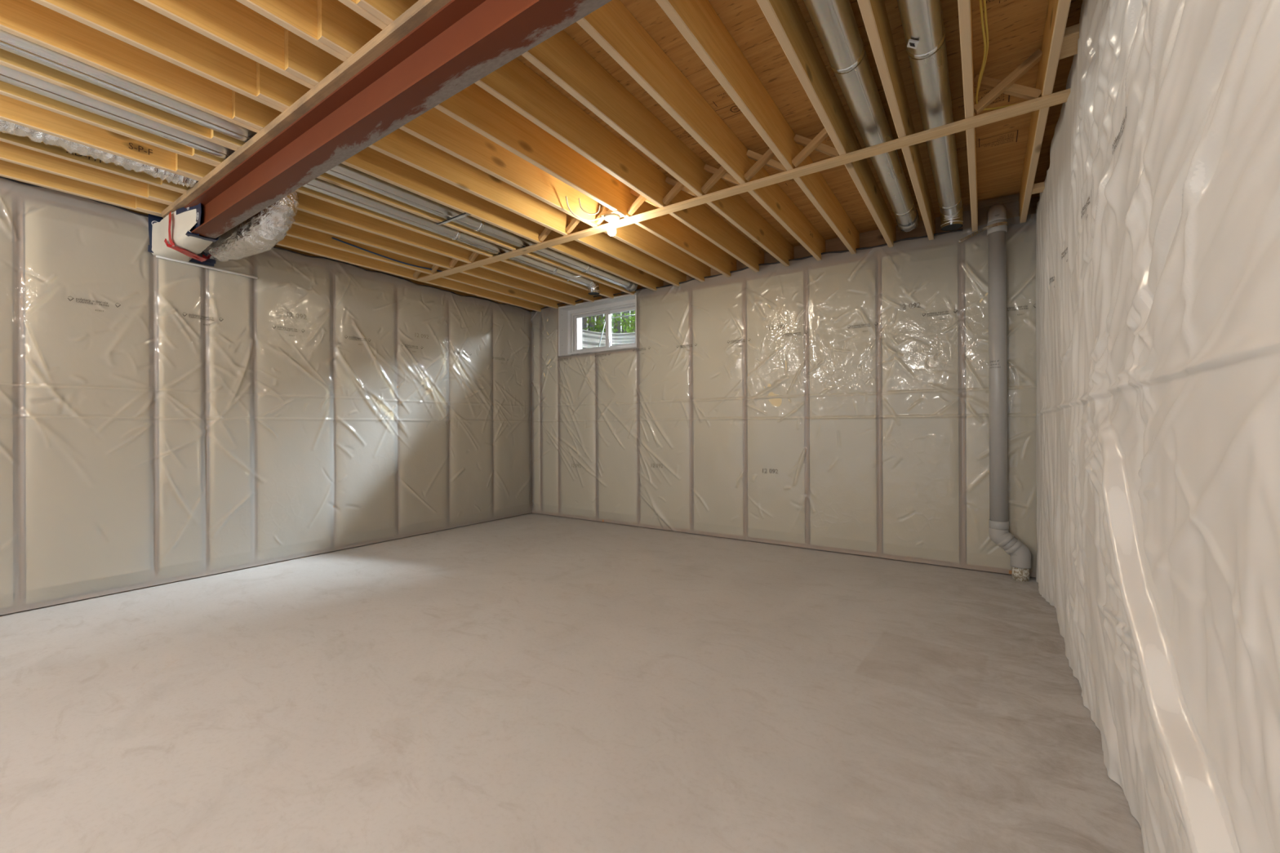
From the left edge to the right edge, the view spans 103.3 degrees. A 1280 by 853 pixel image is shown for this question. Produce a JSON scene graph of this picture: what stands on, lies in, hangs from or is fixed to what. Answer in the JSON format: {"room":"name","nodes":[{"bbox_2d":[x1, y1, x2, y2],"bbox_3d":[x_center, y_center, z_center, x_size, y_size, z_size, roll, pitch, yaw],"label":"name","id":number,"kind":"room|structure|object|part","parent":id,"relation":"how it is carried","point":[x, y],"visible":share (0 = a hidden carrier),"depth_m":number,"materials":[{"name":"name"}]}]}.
{"room":"unfinished basement","nodes":[
{"label":"unfinished basement","id":0,"kind":"room"},
{"bbox_2d":[0,176,532,615],"bbox_3d":[-3.610,-0.198,4.123,0.508,2.779,7.960,0,0,34],"label":"wall","id":1,"kind":"structure","parent":0,"point":[163,420],"depth_m":4.10,"materials":[{"name":"plastic"}]},
{"bbox_2d":[67,296,120,311],"bbox_3d":[-3.767,-0.839,3.501,0.006,0.077,0.254,0,0,34],"label":"print","id":2,"kind":"object","parent":1,"relation":"attached to","point":[75,304],"depth_m":3.50},
{"bbox_2d":[182,312,223,325],"bbox_3d":[-3.445,-0.840,3.993,0.024,0.077,0.254,0,0,34],"label":"print","id":3,"kind":"object","parent":1,"relation":"attached to","point":[188,318],"depth_m":4.00},
{"bbox_3d":[-3.625,-1.490,3.844,0.089,0.038,7.485,0,0,34],"label":"plate","id":4,"kind":"part","parent":1,"relation":"part of","materials":[{"name":"brown wood"}]},
{"bbox_3d":[-3.613,1.164,3.840,0.089,0.038,7.485,0,0,34],"label":"plate","id":5,"kind":"part","parent":1,"relation":"part of","materials":[{"name":"brown wood"}]},
{"bbox_2d":[272,325,304,336],"bbox_3d":[-3.104,-0.840,4.478,0.002,0.077,0.254,0,0,35],"label":"print","id":6,"kind":"object","parent":1,"relation":"attached to","point":[277,331],"depth_m":4.49},
{"bbox_2d":[286,311,306,319],"bbox_3d":[-3.067,-0.991,4.529,0.002,0.043,0.158,0,0,34],"label":"print","id":7,"kind":"object","parent":1,"relation":"attached to","point":[290,315],"depth_m":4.54},
{"bbox_2d":[344,335,370,345],"bbox_3d":[-2.759,-0.841,4.966,0.028,0.077,0.254,0,0,34],"label":"print","id":8,"kind":"object","parent":1,"relation":"attached to","point":[348,340],"depth_m":4.98},
{"bbox_2d":[0,0,1082,315],"bbox_3d":[-1.180,-1.688,2.469,6.502,0.314,7.960,0,0,34],"label":"ceiling","id":9,"kind":"structure","parent":0,"point":[726,136],"depth_m":2.83,"materials":[{"name":"brown wood"}]},
{"bbox_2d":[66,151,101,162],"bbox_3d":[-3.244,-1.587,2.963,0.001,0.034,0.148,0,0,34],"label":"print","id":10,"kind":"object","parent":9,"relation":"attached to","point":[66,151],"depth_m":2.96},
{"bbox_2d":[0,119,198,187],"bbox_3d":[-3.853,-1.642,1.762,0.271,0.275,3.586,0,0,34],"label":"duct","id":11,"kind":"object","parent":9,"relation":"hanging from","point":[8,127],"visible":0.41,"depth_m":2.85,"materials":[{"name":"silver metal"}]},
{"bbox_2d":[128,142,152,154],"bbox_3d":[-2.894,-1.608,2.936,0.001,0.035,0.101,0,0,34],"label":"print","id":12,"kind":"object","parent":9,"relation":"attached to","point":[129,143],"depth_m":2.93},
{"bbox_2d":[202,191,299,262],"bbox_3d":[-2.825,-1.498,3.661,1.149,0.501,0.256,0,0,31],"label":"duct","id":13,"kind":"object","parent":9,"relation":"hanging from","point":[259,233],"visible":0.65,"depth_m":3.49,"materials":[{"name":"silver metal"}]},
{"bbox_2d":[0,64,599,295],"bbox_3d":[-2.443,-1.584,2.858,0.137,0.193,6.983,0,0,34],"label":"duct","id":14,"kind":"object","parent":9,"relation":"attached to","point":[8,75],"visible":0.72,"depth_m":2.90,"materials":[{"name":"metal"}]},
{"bbox_2d":[0,29,637,291],"bbox_3d":[-2.103,-1.606,2.810,0.148,0.157,7.286,0,0,34],"label":"duct","id":15,"kind":"object","parent":9,"relation":"attached to","point":[12,43],"visible":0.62,"depth_m":2.67,"materials":[{"name":"metal"}]},
{"bbox_2d":[161,0,611,239],"bbox_3d":[-1.317,-1.426,2.334,5.390,0.247,0.240,0,0,34],"label":"steel beam","id":16,"kind":"structure","parent":9,"relation":"attached to","point":[435,50],"depth_m":2.14,"materials":[{"name":"red metal"}]},
{"bbox_2d":[147,203,219,266],"bbox_3d":[-3.190,-1.416,3.669,0.785,0.341,0.396,0,0,34],"label":"wrap","id":17,"kind":"object","parent":16,"relation":"attached to","point":[171,237],"visible":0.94,"depth_m":3.57,"materials":[{"name":"white plastic"}]},
{"bbox_3d":[-1.222,-1.531,2.270,5.160,0.038,0.240,0,0,34],"label":"nailer plate","id":18,"kind":"part","parent":16,"relation":"part of","materials":[{"name":"beige wood"}]},
{"bbox_2d":[331,237,441,271],"bbox_3d":[-2.311,-1.588,4.773,0.028,0.064,1.101,0,0,35],"label":"cable","id":19,"kind":"object","parent":9,"relation":"attached to","point":[331,237],"visible":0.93,"depth_m":4.67,"materials":[{"name":"plastic"}]},
{"bbox_2d":[434,213,471,225],"bbox_3d":[-1.399,-1.542,3.766,0.367,0.006,0.048,0,0,31],"label":"hanger","id":20,"kind":"object","parent":9,"relation":"attached to","point":[464,215],"visible":1,"depth_m":3.75,"materials":[{"name":"metal"}]},
{"bbox_2d":[565,195,625,235],"bbox_3d":[-0.313,-1.516,3.641,0.431,0.222,0.186,0,0,-36],"label":"ceiling lamp","id":21,"kind":"object","parent":9,"relation":"attached to","point":[611,216],"visible":1,"depth_m":3.70,"materials":[{"name":"white ceramic"}]},
{"bbox_3d":[-0.207,-1.436,3.730,0.065,0.062,0.065,0,0,34],"label":"bulb","id":22,"kind":"part","parent":21,"relation":"part of","materials":[{"name":"white glass"}]},
{"bbox_3d":[-0.201,-1.558,3.723,0.160,0.022,0.105,0,0,34],"label":"junction plate","id":23,"kind":"part","parent":21,"relation":"part of","materials":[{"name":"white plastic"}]},
{"bbox_3d":[0.346,-1.801,1.781,2.437,0.016,1.217,0,0,34],"label":"subfloor panel","id":24,"kind":"part","parent":9,"relation":"part of","materials":[{"name":"brown wood"}]},
{"bbox_3d":[-0.241,-1.796,3.656,2.437,0.016,1.217,0,0,34],"label":"subfloor panel","id":25,"kind":"part","parent":9,"relation":"part of","materials":[{"name":"brown wood"}]},
{"bbox_2d":[715,102,742,119],"bbox_3d":[0.539,-1.791,2.857,0.204,0.001,0.100,0,0,34],"label":"print","id":26,"kind":"object","parent":9,"relation":"on","point":[735,103],"depth_m":2.86},
{"bbox_3d":[0.968,-1.799,5.434,2.437,0.016,0.637,0,0,34],"label":"subfloor panel","id":27,"kind":"part","parent":9,"relation":"part of","materials":[{"name":"brown wood"}]},
{"bbox_2d":[803,0,919,231],"bbox_3d":[0.204,-1.677,1.217,0.166,0.174,7.247,0,0,34],"label":"duct","id":28,"kind":"object","parent":9,"relation":"attached to","point":[834,22],"visible":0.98,"depth_m":2.46,"materials":[{"name":"metal"}]},
{"bbox_3d":[1.718,-1.804,3.799,2.437,0.016,1.217,0,0,34],"label":"subfloor panel","id":29,"kind":"part","parent":9,"relation":"part of","materials":[{"name":"brown wood"}]},
{"bbox_3d":[1.562,-1.806,2.429,1.919,0.016,1.217,0,0,34],"label":"subfloor panel","id":30,"kind":"part","parent":9,"relation":"part of","materials":[{"name":"brown wood"}]},
{"bbox_2d":[897,0,963,231],"bbox_3d":[0.456,-1.662,1.049,0.154,0.202,7.252,0,0,34],"label":"duct","id":31,"kind":"object","parent":9,"relation":"attached to","point":[922,20],"visible":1,"depth_m":2.45,"materials":[{"name":"metal"}]},
{"bbox_3d":[2.771,-1.809,4.207,1.919,0.016,0.637,0,0,34],"label":"subfloor panel","id":32,"kind":"part","parent":9,"relation":"part of","materials":[{"name":"brown wood"}]},
{"bbox_2d":[955,138,979,150],"bbox_3d":[2.083,-1.798,3.260,0.171,0.001,0.121,0,0,34],"label":"print","id":33,"kind":"object","parent":9,"relation":"on","point":[977,139],"depth_m":3.24},
{"bbox_2d":[953,88,1009,106],"bbox_3d":[1.870,-1.797,2.800,0.285,0.001,0.202,0,0,34],"label":"print","id":34,"kind":"object","parent":9,"relation":"on","point":[984,89],"depth_m":2.77},
{"bbox_2d":[978,0,988,88],"bbox_3d":[1.288,-1.711,1.915,0.053,0.165,1.421,0,0,34],"label":"cable","id":35,"kind":"object","parent":9,"relation":"hanging from","point":[984,1],"visible":0.94,"depth_m":2.11,"materials":[{"name":"plastic"}]},
{"bbox_2d":[975,0,1018,110],"bbox_3d":[1.411,-1.685,1.900,0.270,0.209,1.535,0,0,34],"label":"cable","id":36,"kind":"object","parent":9,"relation":"attached to","point":[980,1],"visible":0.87,"depth_m":2.23,"materials":[{"name":"plastic"}]},
{"bbox_2d":[976,129,1017,146],"bbox_3d":[2.243,-1.798,3.199,0.228,0.001,0.162,0,0,34],"label":"print","id":37,"kind":"object","parent":9,"relation":"on","point":[1016,130],"depth_m":3.17},
{"bbox_2d":[0,512,1144,852],"bbox_3d":[-1.293,1.178,2.323,6.152,0.001,7.585,0,0,34],"label":"floor","id":38,"kind":"structure","parent":0,"point":[531,682],"depth_m":2.11,"materials":[{"name":"concrete"}]},
{"bbox_2d":[531,224,1037,577],"bbox_3d":[0.916,-0.627,5.541,6.402,3.600,0.524,0,0,34],"label":"wall","id":39,"kind":"structure","parent":0,"point":[841,406],"depth_m":4.80,"materials":[{"name":"plastic"}]},
{"bbox_3d":[-1.260,-1.496,6.817,0.517,0.038,0.089,0,0,34],"label":"plate","id":40,"kind":"part","parent":39,"relation":"part of","materials":[{"name":"brown wood"}]},
{"bbox_3d":[-0.524,-0.899,6.318,1.246,0.038,0.089,0,0,34],"label":"rough sill","id":41,"kind":"part","parent":39,"relation":"part of","materials":[{"name":"brown wood"}]},
{"bbox_2d":[558,293,642,356],"bbox_3d":[-0.472,-1.241,6.397,1.240,0.647,0.298,0,0,34],"label":"window","id":42,"kind":"structure","parent":39,"relation":"in","point":[568,315],"depth_m":6.51,"materials":[{"name":"white plastic"}]},
{"bbox_3d":[-0.906,-1.237,6.794,0.052,0.613,0.130,0,0,34],"label":"frame","id":43,"kind":"part","parent":42,"relation":"part of","materials":[{"name":"white plastic"}]},
{"bbox_3d":[-0.852,-1.236,6.772,0.030,0.481,0.028,0,0,34],"label":"sash","id":44,"kind":"part","parent":42,"relation":"part of","materials":[{"name":"white plastic"}]},
{"bbox_3d":[-0.626,-1.011,6.618,0.515,0.030,0.028,0,0,34],"label":"sash","id":45,"kind":"part","parent":42,"relation":"part of","materials":[{"name":"white plastic"}]},
{"bbox_3d":[-0.628,-1.462,6.619,0.515,0.030,0.028,0,0,34],"label":"sash","id":46,"kind":"part","parent":42,"relation":"part of","materials":[{"name":"white plastic"}]},
{"bbox_3d":[-0.424,-0.960,6.466,1.112,0.052,0.130,0,0,34],"label":"frame","id":47,"kind":"part","parent":42,"relation":"part of","materials":[{"name":"white plastic"}]},
{"bbox_3d":[-0.426,-1.521,6.467,1.112,0.052,0.130,0,0,34],"label":"frame","id":48,"kind":"part","parent":42,"relation":"part of","materials":[{"name":"white plastic"}]},
{"bbox_3d":[-0.412,-1.238,6.449,0.052,0.481,0.026,0,0,34],"label":"meeting rail","id":49,"kind":"part","parent":42,"relation":"part of","materials":[{"name":"white plastic"}]},
{"bbox_3d":[-0.388,-1.238,6.493,0.034,0.481,0.030,0,0,34],"label":"sash","id":50,"kind":"part","parent":42,"relation":"part of","materials":[{"name":"white plastic"}]},
{"bbox_3d":[-0.179,-1.463,6.351,0.473,0.034,0.030,0,0,34],"label":"sash","id":51,"kind":"part","parent":42,"relation":"part of","materials":[{"name":"white plastic"}]},
{"bbox_3d":[-0.177,-1.016,6.350,0.473,0.034,0.030,0,0,34],"label":"sash","id":52,"kind":"part","parent":42,"relation":"part of","materials":[{"name":"white plastic"}]},
{"bbox_2d":[582,329,635,348],"bbox_3d":[-0.022,-0.969,7.053,1.744,0.897,0.912,0,0,34],"label":"window well","id":53,"kind":"object","parent":39,"relation":"attached to","point":[590,339],"visible":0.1,"depth_m":7.60,"materials":[{"name":"silver metal"}]},
{"bbox_2d":[598,314,635,346],"bbox_3d":[-0.232,-1.140,6.577,0.943,0.604,0.014,0,0,34],"label":"screen frame","id":54,"kind":"object","parent":39,"relation":"attached to","point":[633,314],"visible":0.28,"depth_m":6.73,"materials":[{"name":"white metal"}]},
{"bbox_2d":[768,324,784,330],"bbox_3d":[1.345,-0.975,4.975,0.158,0.043,0.002,0,0,34],"label":"print","id":55,"kind":"object","parent":39,"relation":"attached to","point":[771,326],"depth_m":4.98},
{"bbox_3d":[0.809,1.146,5.414,5.752,0.038,0.089,0,0,34],"label":"plate","id":56,"kind":"part","parent":39,"relation":"part of","materials":[{"name":"brown wood"}]},
{"bbox_3d":[1.571,-1.512,4.892,3.819,0.038,0.089,0,0,34],"label":"plate","id":57,"kind":"part","parent":39,"relation":"part of","materials":[{"name":"brown wood"}]},
{"bbox_2d":[847,322,878,332],"bbox_3d":[1.990,-0.883,4.528,0.255,0.077,0.017,0,0,31],"label":"print","id":58,"kind":"object","parent":39,"relation":"attached to","point":[851,326],"depth_m":4.54},
{"bbox_2d":[899,302,919,309],"bbox_3d":[2.303,-1.028,4.317,0.158,0.043,0.004,0,0,31],"label":"print","id":59,"kind":"object","parent":39,"relation":"attached to","point":[903,305],"depth_m":4.33},
{"bbox_2d":[921,309,957,319],"bbox_3d":[2.486,-0.921,4.201,0.255,0.077,0.004,0,0,31],"label":"print","id":60,"kind":"object","parent":39,"relation":"attached to","point":[926,314],"depth_m":4.20},
{"bbox_2d":[958,222,1008,242],"bbox_3d":[2.675,-1.526,3.971,0.081,0.062,0.334,0,0,-41],"label":"strap","id":61,"kind":"object","parent":39,"relation":"attached to","point":[1006,224],"visible":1,"depth_m":3.94,"materials":[{"name":"metal"}]},
{"bbox_2d":[986,203,1031,582],"bbox_3d":[2.837,-0.295,3.898,0.264,2.913,0.180,0,0,34],"label":"drain pipe","id":62,"kind":"object","parent":39,"relation":"attached to","point":[998,523],"visible":0.99,"depth_m":3.87,"materials":[{"name":"grey plastic"}]},
{"bbox_2d":[1006,303,1035,315],"bbox_3d":[2.912,-0.895,3.909,0.254,0.077,0.008,0,0,34],"label":"print","id":63,"kind":"object","parent":39,"relation":"attached to","point":[1011,308],"depth_m":3.90},
{"bbox_2d":[1035,0,1279,852],"bbox_3d":[1.238,-0.467,0.826,0.567,3.263,7.960,0,0,34],"label":"wall","id":64,"kind":"structure","parent":0,"point":[1157,211],"depth_m":1.06,"materials":[{"name":"plastic sheeting"},{"name":"fibreglass"}]},
{"bbox_2d":[1080,191,1091,220],"bbox_3d":[1.703,-0.824,1.933,0.006,0.077,0.254,0,0,34],"label":"print","id":65,"kind":"object","parent":64,"relation":"attached to","point":[1086,208],"depth_m":1.92},
{"bbox_2d":[1111,106,1126,151],"bbox_3d":[1.359,-0.814,1.435,0.006,0.077,0.255,0,0,37],"label":"print","id":66,"kind":"object","parent":64,"relation":"attached to","point":[1119,140],"depth_m":1.43},
{"label":"outside","id":67,"kind":"structure","parent":0,"visible":0},
{"bbox_3d":[1.333,-1.245,8.639,10.500,0.240,3.210,0,0,34],"label":"ground","id":68,"kind":"structure","parent":67,"visible":0},
{"bbox_2d":[582,314,605,332],"bbox_3d":[-0.832,-1.702,8.967,0.731,0.800,0.445,0,0,34],"label":"leafy bush","id":69,"kind":"object","parent":68,"relation":"on","point":[598,321],"visible":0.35,"depth_m":8.91,"materials":[{"name":"green plant"}]},
{"bbox_2d":[582,310,635,333],"bbox_3d":[-0.044,-2.267,9.746,4.912,1.918,0.093,0,0,34],"label":"fence","id":70,"kind":"object","parent":68,"relation":"on","point":[584,319],"visible":0.02,"depth_m":10.18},
{"bbox_2d":[595,313,622,333],"bbox_3d":[-0.533,-1.610,8.656,0.448,0.698,0.526,0,0,-18],"label":"leafy bush","id":71,"kind":"object","parent":68,"relation":"on","point":[612,319],"visible":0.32,"depth_m":8.59,"materials":[{"name":"green plant"}]},
{"bbox_2d":[613,310,635,333],"bbox_3d":[-0.118,-1.651,8.289,0.531,0.735,0.494,0,0,22],"label":"leafy bush","id":72,"kind":"object","parent":68,"relation":"on","point":[628,328],"visible":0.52,"depth_m":8.23,"materials":[{"name":"green plant"}]}
]}

